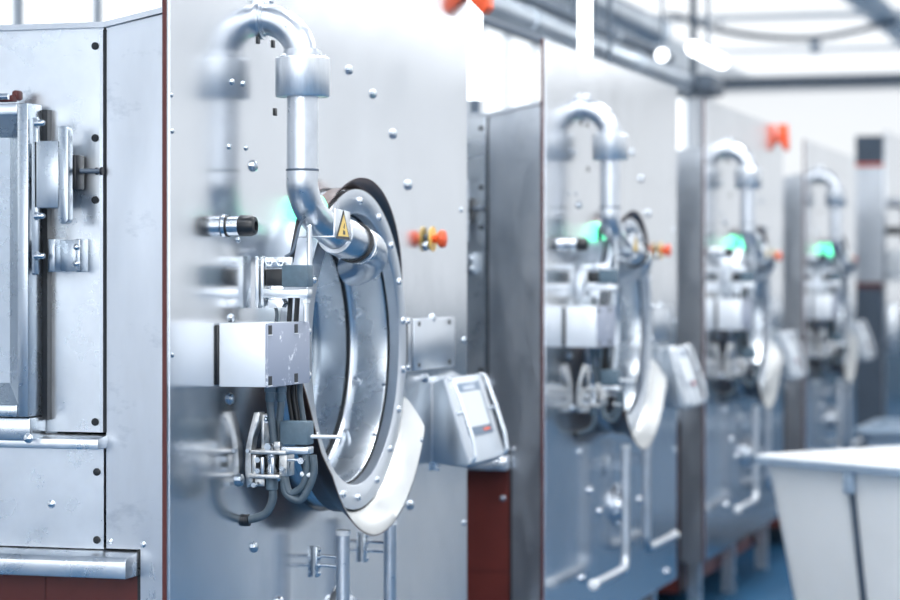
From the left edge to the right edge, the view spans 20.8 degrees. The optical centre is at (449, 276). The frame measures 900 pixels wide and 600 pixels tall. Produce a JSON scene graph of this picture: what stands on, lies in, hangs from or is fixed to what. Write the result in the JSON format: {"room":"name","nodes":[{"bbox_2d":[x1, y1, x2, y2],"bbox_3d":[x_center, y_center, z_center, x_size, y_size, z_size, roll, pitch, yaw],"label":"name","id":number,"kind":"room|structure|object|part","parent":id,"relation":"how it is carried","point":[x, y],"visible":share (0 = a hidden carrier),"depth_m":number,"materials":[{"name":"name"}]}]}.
{"room":"factory floor","nodes":[
{"label":"factory floor","id":0,"kind":"room"},
{"bbox_2d":[469,24,702,147],"bbox_3d":[-2.206,-0.525,14.222,0.250,4.150,38.000,0,0,17],"label":"wall","id":1,"kind":"structure","parent":0,"point":[695,105],"depth_m":31.74,"materials":[{"name":"white paint"}]},
{"bbox_2d":[0,0,161,24],"bbox_3d":[-2.253,-1.350,13.975,0.080,2.000,3.190,0,0,17],"label":"window","id":2,"kind":"structure","parent":1,"relation":"in","point":[12,12],"depth_m":14.12,"materials":[{"name":"grey glass"}]},
{"bbox_3d":[-2.253,-1.350,13.975,0.080,2.000,3.190,0,0,17],"label":"frame","id":3,"kind":"part","parent":2,"relation":"part of","materials":[{"name":"white"}]},
{"bbox_2d":[467,19,468,112],"bbox_3d":[-0.311,-1.350,20.492,0.080,2.000,3.190,0,0,17],"label":"window","id":4,"kind":"structure","parent":1,"relation":"in","point":[467,19],"depth_m":21.93,"materials":[{"name":"grey"}]},
{"bbox_2d":[484,25,540,112],"bbox_3d":[0.659,-1.350,23.751,0.080,2.000,3.190,0,0,17],"label":"window","id":5,"kind":"structure","parent":1,"relation":"in","point":[512,64],"depth_m":23.26,"materials":[{"name":"grey glass"}]},
{"bbox_2d":[677,98,687,150],"bbox_3d":[2.601,-1.350,30.267,0.080,2.000,3.190,0,0,17],"label":"window","id":6,"kind":"structure","parent":1,"relation":"in","point":[682,103],"depth_m":31.55,"materials":[{"name":"grey glass"}]},
{"bbox_3d":[2.601,-1.350,30.267,0.080,2.000,3.190,0,0,17],"label":"frame","id":7,"kind":"part","parent":6,"relation":"part of","materials":[{"name":"white"}]},
{"bbox_2d":[515,0,899,77],"bbox_3d":[3.185,-2.700,12.616,11.600,0.200,38.600,0,0,17],"label":"ceiling","id":8,"kind":"structure","parent":0,"point":[681,60],"depth_m":29.02,"materials":[{"name":"white paint"}]},
{"bbox_2d":[467,0,691,98],"bbox_3d":[-0.487,-1.804,7.715,0.041,1.593,12.934,0,0,17],"label":"pipe","id":9,"kind":"object","parent":8,"relation":"hanging from","point":[487,21],"visible":0.28,"depth_m":10.56,"materials":[{"name":"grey metal"}]},
{"bbox_2d":[467,0,694,90],"bbox_3d":[-0.521,-1.835,7.881,0.125,1.530,13.234,0,0,17],"label":"pipe","id":10,"kind":"object","parent":8,"relation":"hanging from","point":[526,17],"visible":0.79,"depth_m":11.58,"materials":[{"name":"metal"}]},
{"bbox_2d":[578,0,591,55],"bbox_3d":[0.509,-1.705,9.238,0.060,1.789,0.058,0,0,17],"label":"lamp","id":11,"kind":"object","parent":8,"relation":"hanging from","point":[584,6],"visible":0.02,"depth_m":9.22,"materials":[{"name":"grey"}]},
{"bbox_2d":[516,0,673,63],"bbox_3d":[-0.617,-1.919,7.910,0.068,1.363,13.234,0,0,17],"label":"pipe","id":12,"kind":"object","parent":8,"relation":"hanging from","point":[547,6],"visible":0.66,"depth_m":12.44,"materials":[{"name":"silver metal"}]},
{"bbox_2d":[551,0,671,46],"bbox_3d":[-0.728,-2.009,8.412,0.194,1.181,14.134,0,0,17],"label":"pipe","id":13,"kind":"object","parent":8,"relation":"hanging from","point":[628,18],"visible":0.8,"depth_m":14.21,"materials":[{"name":"metal"}]},
{"bbox_2d":[656,0,667,60],"bbox_3d":[1.110,-1.865,12.832,0.064,1.469,0.064,0,0,17],"label":"globe lamp","id":14,"kind":"object","parent":8,"relation":"hanging from","point":[662,54],"visible":1,"depth_m":12.82,"materials":[{"name":"white glass"}]},
{"bbox_3d":[1.110,-1.895,12.832,0.013,1.409,0.013,0,0,39],"label":"cord","id":15,"kind":"part","parent":14,"relation":"part of","materials":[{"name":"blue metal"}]},
{"bbox_2d":[677,0,723,97],"bbox_3d":[1.434,-1.835,14.443,0.300,1.530,0.400,0,0,17],"label":"box","id":16,"kind":"object","parent":8,"relation":"hanging from","point":[706,85],"visible":0.52,"depth_m":14.42,"materials":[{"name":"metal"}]},
{"bbox_2d":[686,0,727,67],"bbox_3d":[1.340,-1.858,12.727,0.070,1.484,0.815,0,0,17],"label":"lamp","id":17,"kind":"object","parent":8,"relation":"hanging from","point":[694,48],"visible":1,"depth_m":12.69,"materials":[{"name":"glowing white glass"},{"name":"white plastic"}]},
{"bbox_3d":[1.340,-1.876,12.727,0.015,1.448,0.015,0,0,39],"label":"cord","id":18,"kind":"part","parent":17,"relation":"part of","materials":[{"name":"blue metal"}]},
{"bbox_2d":[625,0,864,18],"bbox_3d":[2.410,-2.578,22.446,2.380,0.045,3.280,0,0,17],"label":"window","id":19,"kind":"structure","parent":8,"relation":"attached to","point":[717,8],"depth_m":23.36,"materials":[{"name":"grey glass"}]},
{"bbox_2d":[660,12,899,53],"bbox_3d":[3.348,-2.549,25.317,2.778,0.646,4.443,0,0,17],"label":"window","id":20,"kind":"structure","parent":8,"relation":"attached to","point":[807,24],"depth_m":25.14,"materials":[{"name":"grey glass"}]},
{"bbox_3d":[3.022,-2.549,24.223,3.415,0.646,0.108,0,0,-21],"label":"overhead rail","id":21,"kind":"part","parent":20,"relation":"part of","materials":[{"name":"white"}]},
{"bbox_2d":[716,46,899,76],"bbox_3d":[4.466,-2.578,29.347,2.380,0.045,3.280,0,0,17],"label":"window","id":22,"kind":"structure","parent":8,"relation":"attached to","point":[861,60],"depth_m":29.35,"materials":[{"name":"grey glass"}]},
{"bbox_2d":[876,0,899,11],"bbox_3d":[4.902,-2.578,21.704,2.380,0.045,3.280,0,0,17],"label":"window","id":23,"kind":"structure","parent":8,"relation":"attached to","point":[889,5],"depth_m":23.05,"materials":[{"name":"grey glass"}]},
{"bbox_2d":[893,12,899,21],"bbox_3d":[5.930,-2.578,25.154,2.380,0.045,3.280,0,0,17],"label":"window","id":24,"kind":"structure","parent":8,"relation":"attached to","point":[896,15],"depth_m":23.96,"materials":[{"name":"grey glass"}]},
{"bbox_2d":[656,526,793,599],"bbox_3d":[3.185,1.650,12.616,11.600,0.200,38.600,0,0,17],"label":"floor","id":25,"kind":"structure","parent":0,"point":[774,582],"depth_m":12.51,"materials":[{"name":"blue"}]},
{"bbox_2d":[0,0,508,599],"bbox_3d":[-1.085,0.320,6.523,2.095,2.460,2.315,0,0,17],"label":"machine","id":26,"kind":"object","parent":25,"relation":"on","point":[233,233],"visible":1,"depth_m":5.49,"materials":[{"name":"metal"}]},
{"bbox_3d":[-1.384,-0.037,5.486,1.000,0.680,0.070,0,0,17],"label":"door","id":27,"kind":"part","parent":26,"relation":"part of","materials":[{"name":"metal"}]},
{"bbox_3d":[-0.832,-0.221,5.303,0.024,0.212,0.025,0,0,17],"label":"latch plate","id":28,"kind":"part","parent":26,"relation":"part of","materials":[{"name":"metal"}]},
{"bbox_3d":[-1.246,1.040,6.548,1.773,0.780,1.995,0,0,17],"label":"frame","id":29,"kind":"part","parent":26,"relation":"part of","materials":[{"name":"red paint"}]},
{"bbox_3d":[-0.787,-0.231,5.344,0.056,0.011,0.011,0,0,-2],"label":"latch rod","id":30,"kind":"part","parent":26,"relation":"part of","materials":[{"name":"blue metal"}]},
{"bbox_3d":[-0.414,0.453,5.589,0.076,0.010,0.060,0,0,17],"label":"valve plate","id":31,"kind":"part","parent":26,"relation":"part of","materials":[{"name":"metal"}]},
{"bbox_3d":[-0.422,0.354,5.605,0.007,0.082,0.035,0,0,17],"label":"bracket plate","id":32,"kind":"part","parent":26,"relation":"part of","materials":[{"name":"metal"}]},
{"bbox_3d":[-0.425,0.010,5.654,0.007,0.113,0.050,0,0,17],"label":"bracket plate","id":33,"kind":"part","parent":26,"relation":"part of","materials":[{"name":"metal"}]},
{"bbox_3d":[-0.403,0.398,5.591,0.085,0.010,0.070,0,0,17],"label":"valve plate","id":34,"kind":"part","parent":26,"relation":"part of","materials":[{"name":"metal"}]},
{"bbox_3d":[-0.403,0.426,5.608,0.051,0.040,0.018,0,0,17],"label":"valve plate","id":35,"kind":"part","parent":26,"relation":"part of","materials":[{"name":"silver metal"}]},
{"bbox_3d":[-0.366,0.173,5.537,0.005,0.142,0.275,0,0,17],"label":"box lid","id":36,"kind":"part","parent":26,"relation":"part of","materials":[{"name":"silver metal"}]},
{"bbox_2d":[289,218,298,261],"bbox_3d":[-0.360,-0.091,5.708,0.032,0.114,0.017,0,0,-25],"label":"bracket","id":37,"kind":"object","parent":26,"relation":"attached to","point":[297,219],"depth_m":5.70,"materials":[{"name":"metal"}]},
{"bbox_2d":[282,265,312,321],"bbox_3d":[-0.351,0.041,5.641,0.073,0.137,0.066,0,0,17],"label":"mounting bracket","id":38,"kind":"object","parent":26,"relation":"attached to","point":[292,275],"depth_m":5.61,"materials":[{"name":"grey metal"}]},
{"bbox_3d":[-0.331,0.078,5.632,0.020,0.050,0.017,0,0,17],"label":"threaded rod","id":39,"kind":"part","parent":26,"relation":"part of","materials":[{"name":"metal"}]},
{"bbox_2d":[280,420,341,463],"bbox_3d":[-0.321,0.375,5.609,0.107,0.094,0.152,0,0,17],"label":"door latch","id":40,"kind":"object","parent":26,"relation":"attached to","point":[292,432],"depth_m":5.56,"materials":[{"name":"metal"}]},
{"bbox_2d":[298,236,335,237],"bbox_3d":[-0.307,-0.093,5.684,0.095,0.004,0.034,0,0,17],"label":"rod","id":41,"kind":"object","parent":26,"relation":"attached to","point":[298,236],"depth_m":5.66,"materials":[{"name":"metal"}]},
{"bbox_3d":[-0.275,0.200,6.262,0.004,2.160,2.271,0,0,17],"label":"panel","id":42,"kind":"part","parent":26,"relation":"part of","materials":[{"name":"metal"}]},
{"bbox_3d":[-0.327,0.703,6.049,0.006,0.077,0.024,0,0,17],"label":"holder plate","id":43,"kind":"part","parent":26,"relation":"part of","materials":[{"name":"metal"}]},
{"bbox_3d":[-0.294,0.689,6.038,0.075,0.008,0.008,0,0,34],"label":"holder rod","id":44,"kind":"part","parent":26,"relation":"part of","materials":[{"name":"metal"}]},
{"bbox_3d":[-0.294,0.712,6.038,0.075,0.008,0.008,0,0,34],"label":"holder rod","id":45,"kind":"part","parent":26,"relation":"part of","materials":[{"name":"metal"}]},
{"bbox_3d":[-0.251,-0.121,5.713,0.004,0.076,0.122,0,0,17],"label":"warning plate","id":46,"kind":"part","parent":26,"relation":"part of","materials":[{"name":"metal"}]},
{"bbox_3d":[-0.222,0.706,6.404,0.006,0.078,0.024,0,0,17],"label":"holder plate","id":47,"kind":"part","parent":26,"relation":"part of","materials":[{"name":"metal"}]},
{"bbox_3d":[-0.188,0.692,6.394,0.075,0.008,0.008,0,0,32],"label":"holder rod","id":48,"kind":"part","parent":26,"relation":"part of","materials":[{"name":"metal"}]},
{"bbox_3d":[-0.188,0.716,6.394,0.075,0.008,0.008,0,0,32],"label":"holder rod","id":49,"kind":"part","parent":26,"relation":"part of","materials":[{"name":"metal"}]},
{"bbox_3d":[-0.045,0.189,7.015,0.005,0.145,0.402,0,0,17],"label":"plate","id":50,"kind":"part","parent":26,"relation":"part of","materials":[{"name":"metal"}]},
{"bbox_3d":[-0.041,0.424,7.024,0.010,0.258,0.040,0,0,17],"label":"mounting rail","id":51,"kind":"part","parent":26,"relation":"part of","materials":[{"name":"metal"}]},
{"bbox_3d":[0.034,0.407,6.992,0.093,0.246,0.012,0,0,17],"label":"guard rail","id":52,"kind":"part","parent":26,"relation":"part of","materials":[{"name":"metal"}]},
{"bbox_3d":[0.071,0.384,7.164,0.050,0.151,0.248,0,0,17],"label":"display frame","id":53,"kind":"part","parent":26,"relation":"part of","materials":[{"name":"white plastic"}]},
{"bbox_3d":[0.131,0.407,7.318,0.093,0.246,0.012,0,0,17],"label":"guard rail","id":54,"kind":"part","parent":26,"relation":"part of","materials":[{"name":"metal"}]},
{"bbox_2d":[467,38,706,599],"bbox_3d":[-0.186,0.374,9.539,2.095,2.352,2.361,0,0,17],"label":"machine","id":55,"kind":"object","parent":25,"relation":"on","point":[572,192],"visible":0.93,"depth_m":8.58,"materials":[{"name":"metal"}]},
{"bbox_3d":[0.050,-0.221,8.265,0.024,0.212,0.025,0,0,17],"label":"latch plate","id":56,"kind":"part","parent":55,"relation":"part of","materials":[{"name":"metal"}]},
{"bbox_2d":[468,0,481,112],"bbox_3d":[0.086,-0.829,8.434,0.046,0.534,0.046,0,0,17],"label":"lamp","id":57,"kind":"object","parent":55,"relation":"on","point":[474,15],"visible":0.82,"depth_m":8.41,"materials":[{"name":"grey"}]},
{"bbox_3d":[0.095,-0.231,8.305,0.056,0.011,0.011,0,0,-2],"label":"latch rod","id":58,"kind":"part","parent":55,"relation":"part of","materials":[{"name":"grey metal"}]},
{"bbox_3d":[-0.363,1.040,9.509,1.773,0.780,1.995,0,0,17],"label":"frame","id":59,"kind":"part","parent":55,"relation":"part of","materials":[{"name":"red paint"}]},
{"bbox_3d":[0.489,0.010,8.721,0.007,0.113,0.050,0,0,17],"label":"bracket plate","id":60,"kind":"part","parent":55,"relation":"part of","materials":[{"name":"metal"}]},
{"bbox_3d":[0.492,0.354,8.671,0.007,0.082,0.035,0,0,17],"label":"bracket plate","id":61,"kind":"part","parent":55,"relation":"part of","materials":[{"name":"metal"}]},
{"bbox_3d":[0.500,0.453,8.656,0.076,0.010,0.060,0,0,17],"label":"valve plate","id":62,"kind":"part","parent":55,"relation":"part of","materials":[{"name":"metal"}]},
{"bbox_3d":[0.510,0.398,8.658,0.085,0.010,0.070,0,0,17],"label":"valve plate","id":63,"kind":"part","parent":55,"relation":"part of","materials":[{"name":"metal"}]},
{"bbox_3d":[0.510,0.426,8.675,0.051,0.040,0.018,0,0,17],"label":"valve plate","id":64,"kind":"part","parent":55,"relation":"part of","materials":[{"name":"silver metal"}]},
{"bbox_2d":[601,239,607,263],"bbox_3d":[0.554,-0.091,8.775,0.032,0.114,0.017,0,0,-25],"label":"bracket","id":65,"kind":"object","parent":55,"relation":"attached to","point":[606,240],"depth_m":8.77,"materials":[{"name":"plastic"}]},
{"bbox_3d":[0.548,0.173,8.604,0.005,0.142,0.275,0,0,17],"label":"box lid","id":66,"kind":"part","parent":55,"relation":"part of","materials":[{"name":"silver metal"}]},
{"bbox_3d":[0.586,0.703,9.116,0.006,0.077,0.024,0,0,17],"label":"holder plate","id":67,"kind":"part","parent":55,"relation":"part of","materials":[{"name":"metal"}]},
{"bbox_2d":[599,269,618,305],"bbox_3d":[0.562,0.041,8.707,0.073,0.137,0.066,0,0,17],"label":"mounting bracket","id":68,"kind":"object","parent":55,"relation":"attached to","point":[605,275],"depth_m":8.68,"materials":[{"name":"plastic"}]},
{"bbox_3d":[0.638,0.239,9.329,0.004,2.082,2.271,0,0,17],"label":"panel","id":69,"kind":"part","parent":55,"relation":"part of","materials":[{"name":"metal"}]},
{"bbox_3d":[0.583,0.078,8.698,0.020,0.050,0.017,0,0,17],"label":"threaded rod","id":70,"kind":"part","parent":55,"relation":"part of","materials":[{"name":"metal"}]},
{"bbox_2d":[599,370,636,396],"bbox_3d":[0.593,0.375,8.676,0.107,0.094,0.152,0,0,17],"label":"door latch","id":71,"kind":"object","parent":55,"relation":"attached to","point":[606,377],"depth_m":8.63,"materials":[{"name":"metal"}]},
{"bbox_3d":[0.662,-0.121,8.779,0.004,0.076,0.122,0,0,17],"label":"warning plate","id":72,"kind":"part","parent":55,"relation":"part of","materials":[{"name":"metal"}]},
{"bbox_3d":[0.825,1.390,10.228,0.060,0.320,0.060,0,0,17],"label":"leg","id":73,"kind":"part","parent":55,"relation":"part of","materials":[{"name":"metal"}]},
{"bbox_3d":[0.869,0.189,10.082,0.005,0.145,0.402,0,0,17],"label":"plate","id":74,"kind":"part","parent":55,"relation":"part of","materials":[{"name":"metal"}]},
{"bbox_3d":[0.948,0.407,10.059,0.093,0.246,0.012,0,0,17],"label":"guard rail","id":75,"kind":"part","parent":55,"relation":"part of","materials":[{"name":"metal"}]},
{"bbox_3d":[0.984,0.384,10.231,0.050,0.151,0.248,0,0,17],"label":"display frame","id":76,"kind":"part","parent":55,"relation":"part of","materials":[{"name":"white plastic"}]},
{"bbox_3d":[1.045,0.407,10.385,0.093,0.246,0.012,0,0,17],"label":"guard rail","id":77,"kind":"part","parent":55,"relation":"part of","materials":[{"name":"metal"}]},
{"bbox_2d":[656,99,807,599],"bbox_3d":[0.646,0.370,12.332,2.095,2.360,2.361,0,0,17],"label":"machine","id":78,"kind":"object","parent":25,"relation":"on","point":[730,311],"visible":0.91,"depth_m":11.51,"materials":[{"name":"metal"}]},
{"bbox_3d":[1.120,1.390,11.219,0.060,0.320,0.060,0,0,17],"label":"leg","id":79,"kind":"part","parent":78,"relation":"part of","materials":[{"name":"metal"}]},
{"bbox_3d":[0.469,1.040,12.302,1.773,0.780,1.995,0,0,17],"label":"frame","id":80,"kind":"part","parent":78,"relation":"part of","materials":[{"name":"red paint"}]},
{"bbox_3d":[1.371,1.390,12.062,0.060,0.320,0.060,0,0,17],"label":"leg","id":81,"kind":"part","parent":78,"relation":"part of","materials":[{"name":"metal"}]},
{"bbox_3d":[1.321,0.010,11.514,0.007,0.113,0.050,0,0,17],"label":"bracket plate","id":82,"kind":"part","parent":78,"relation":"part of","materials":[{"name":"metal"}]},
{"bbox_3d":[1.324,0.354,11.464,0.007,0.082,0.035,0,0,17],"label":"bracket plate","id":83,"kind":"part","parent":78,"relation":"part of","materials":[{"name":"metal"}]},
{"bbox_3d":[1.332,0.453,11.449,0.076,0.010,0.060,0,0,17],"label":"valve plate","id":84,"kind":"part","parent":78,"relation":"part of","materials":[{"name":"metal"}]},
{"bbox_3d":[1.343,0.398,11.451,0.085,0.010,0.070,0,0,17],"label":"valve plate","id":85,"kind":"part","parent":78,"relation":"part of","materials":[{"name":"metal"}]},
{"bbox_3d":[1.471,0.239,12.122,0.004,2.082,2.271,0,0,17],"label":"panel","id":86,"kind":"part","parent":78,"relation":"part of","materials":[{"name":"metal"}]},
{"bbox_3d":[1.380,0.173,11.397,0.005,0.142,0.275,0,0,17],"label":"box lid","id":87,"kind":"part","parent":78,"relation":"part of","materials":[{"name":"silver metal"}]},
{"bbox_2d":[740,271,754,298],"bbox_3d":[1.395,0.041,11.500,0.073,0.137,0.066,0,0,17],"label":"mounting bracket","id":88,"kind":"object","parent":78,"relation":"attached to","point":[745,276],"depth_m":11.47,"materials":[{"name":"plastic"}]},
{"bbox_3d":[1.415,0.078,11.491,0.020,0.050,0.017,0,0,17],"label":"threaded rod","id":89,"kind":"part","parent":78,"relation":"part of","materials":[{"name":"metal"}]},
{"bbox_2d":[741,347,767,367],"bbox_3d":[1.425,0.375,11.469,0.107,0.094,0.152,0,0,17],"label":"door latch","id":90,"kind":"object","parent":78,"relation":"attached to","point":[748,354],"depth_m":11.42,"materials":[{"name":"metal"}]},
{"bbox_3d":[1.657,1.390,13.021,0.060,0.320,0.060,0,0,17],"label":"leg","id":91,"kind":"part","parent":78,"relation":"part of","materials":[{"name":"metal"}]},
{"bbox_3d":[1.495,-0.121,11.572,0.004,0.076,0.122,0,0,17],"label":"warning plate","id":92,"kind":"part","parent":78,"relation":"part of","materials":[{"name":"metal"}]},
{"bbox_3d":[1.701,0.189,12.875,0.005,0.145,0.402,0,0,17],"label":"plate","id":93,"kind":"part","parent":78,"relation":"part of","materials":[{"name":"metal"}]},
{"bbox_3d":[1.780,0.407,12.852,0.093,0.246,0.012,0,0,17],"label":"guard rail","id":94,"kind":"part","parent":78,"relation":"part of","materials":[{"name":"metal"}]},
{"bbox_3d":[1.817,0.384,13.024,0.050,0.151,0.248,0,0,17],"label":"display frame","id":95,"kind":"part","parent":78,"relation":"part of","materials":[{"name":"silver metal"}]},
{"bbox_3d":[1.877,0.407,13.178,0.093,0.246,0.012,0,0,17],"label":"guard rail","id":96,"kind":"part","parent":78,"relation":"part of","materials":[{"name":"metal"}]},
{"bbox_2d":[768,139,875,526],"bbox_3d":[1.522,0.383,15.274,2.095,2.335,2.361,0,0,17],"label":"machine","id":97,"kind":"object","parent":25,"relation":"on","point":[819,202],"visible":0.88,"depth_m":14.42,"materials":[{"name":"metal"}]},
{"bbox_3d":[1.346,1.040,15.245,1.773,0.780,1.995,0,0,17],"label":"frame","id":98,"kind":"part","parent":97,"relation":"part of","materials":[{"name":"red paint"}]},
{"bbox_3d":[2.197,0.010,14.456,0.007,0.113,0.050,0,0,17],"label":"bracket plate","id":99,"kind":"part","parent":97,"relation":"part of","materials":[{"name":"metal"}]},
{"bbox_3d":[2.347,0.247,15.064,0.004,2.065,2.271,0,0,17],"label":"panel","id":100,"kind":"part","parent":97,"relation":"part of","materials":[{"name":"metal"}]},
{"bbox_3d":[2.257,0.173,14.339,0.005,0.142,0.275,0,0,17],"label":"box lid","id":101,"kind":"part","parent":97,"relation":"part of","materials":[{"name":"silver metal"}]},
{"bbox_2d":[830,272,841,293],"bbox_3d":[2.271,0.041,14.443,0.073,0.137,0.066,0,0,17],"label":"mounting bracket","id":102,"kind":"object","parent":97,"relation":"attached to","point":[834,276],"depth_m":14.41,"materials":[{"name":"plastic"}]},
{"bbox_2d":[831,333,851,348],"bbox_3d":[2.302,0.375,14.411,0.107,0.094,0.152,0,0,17],"label":"door latch","id":103,"kind":"object","parent":97,"relation":"attached to","point":[835,337],"depth_m":14.36,"materials":[{"name":"metal"}]},
{"bbox_3d":[2.577,0.189,15.817,0.005,0.145,0.402,0,0,17],"label":"plate","id":104,"kind":"part","parent":97,"relation":"part of","materials":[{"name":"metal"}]},
{"bbox_3d":[2.656,0.407,15.794,0.093,0.246,0.012,0,0,17],"label":"guard rail","id":105,"kind":"part","parent":97,"relation":"part of","materials":[{"name":"metal"}]},
{"bbox_3d":[2.693,0.384,15.966,0.050,0.151,0.248,0,0,17],"label":"display frame","id":106,"kind":"part","parent":97,"relation":"part of","materials":[{"name":"silver metal"}]},
{"bbox_3d":[2.754,0.407,16.120,0.093,0.246,0.012,0,0,17],"label":"guard rail","id":107,"kind":"part","parent":97,"relation":"part of","materials":[{"name":"metal"}]},
{"bbox_2d":[753,445,899,599],"bbox_3d":[1.795,1.113,9.195,0.890,0.875,1.040,0,0,-37],"label":"bin","id":108,"kind":"object","parent":25,"relation":"on","point":[838,510],"visible":1,"depth_m":9.07,"materials":[{"name":"beige plastic"}]},
{"bbox_2d":[854,418,899,446],"bbox_3d":[2.815,1.200,14.174,0.840,0.700,1.040,0,0,17],"label":"trolley","id":109,"kind":"object","parent":25,"relation":"on","point":[878,432],"visible":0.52,"depth_m":13.80,"materials":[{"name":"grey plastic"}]},
{"bbox_2d":[855,130,899,447],"bbox_3d":[3.470,0.240,18.929,0.380,2.620,2.315,0,0,17],"label":"machine","id":110,"kind":"object","parent":25,"relation":"on","point":[877,157],"visible":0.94,"depth_m":17.86,"materials":[{"name":"metal"}]},
{"bbox_3d":[3.493,0.090,18.930,0.016,2.320,2.300,0,0,17],"label":"panel","id":111,"kind":"part","parent":110,"relation":"part of","materials":[{"name":"metal"}]},
{"bbox_2d":[703,85,899,100],"bbox_3d":[8.646,-0.525,30.945,11.000,4.150,0.250,0,0,17],"label":"wall","id":112,"kind":"structure","parent":0,"point":[876,87],"depth_m":31.99,"materials":[{"name":"white paint"}]},
{"bbox_2d":[710,89,899,176],"bbox_3d":[5.740,-0.990,31.696,4.800,2.880,0.050,0,0,17],"label":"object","id":113,"kind":"structure","parent":112,"relation":"in","point":[829,119],"depth_m":31.96,"materials":[{"name":"white"}]},
{"bbox_2d":[720,74,899,88],"bbox_3d":[8.572,-2.540,30.695,11.000,0.120,0.230,0,0,17],"label":"trim","id":114,"kind":"structure","parent":112,"relation":"attached to","point":[889,79],"depth_m":31.74,"materials":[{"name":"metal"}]}
]}

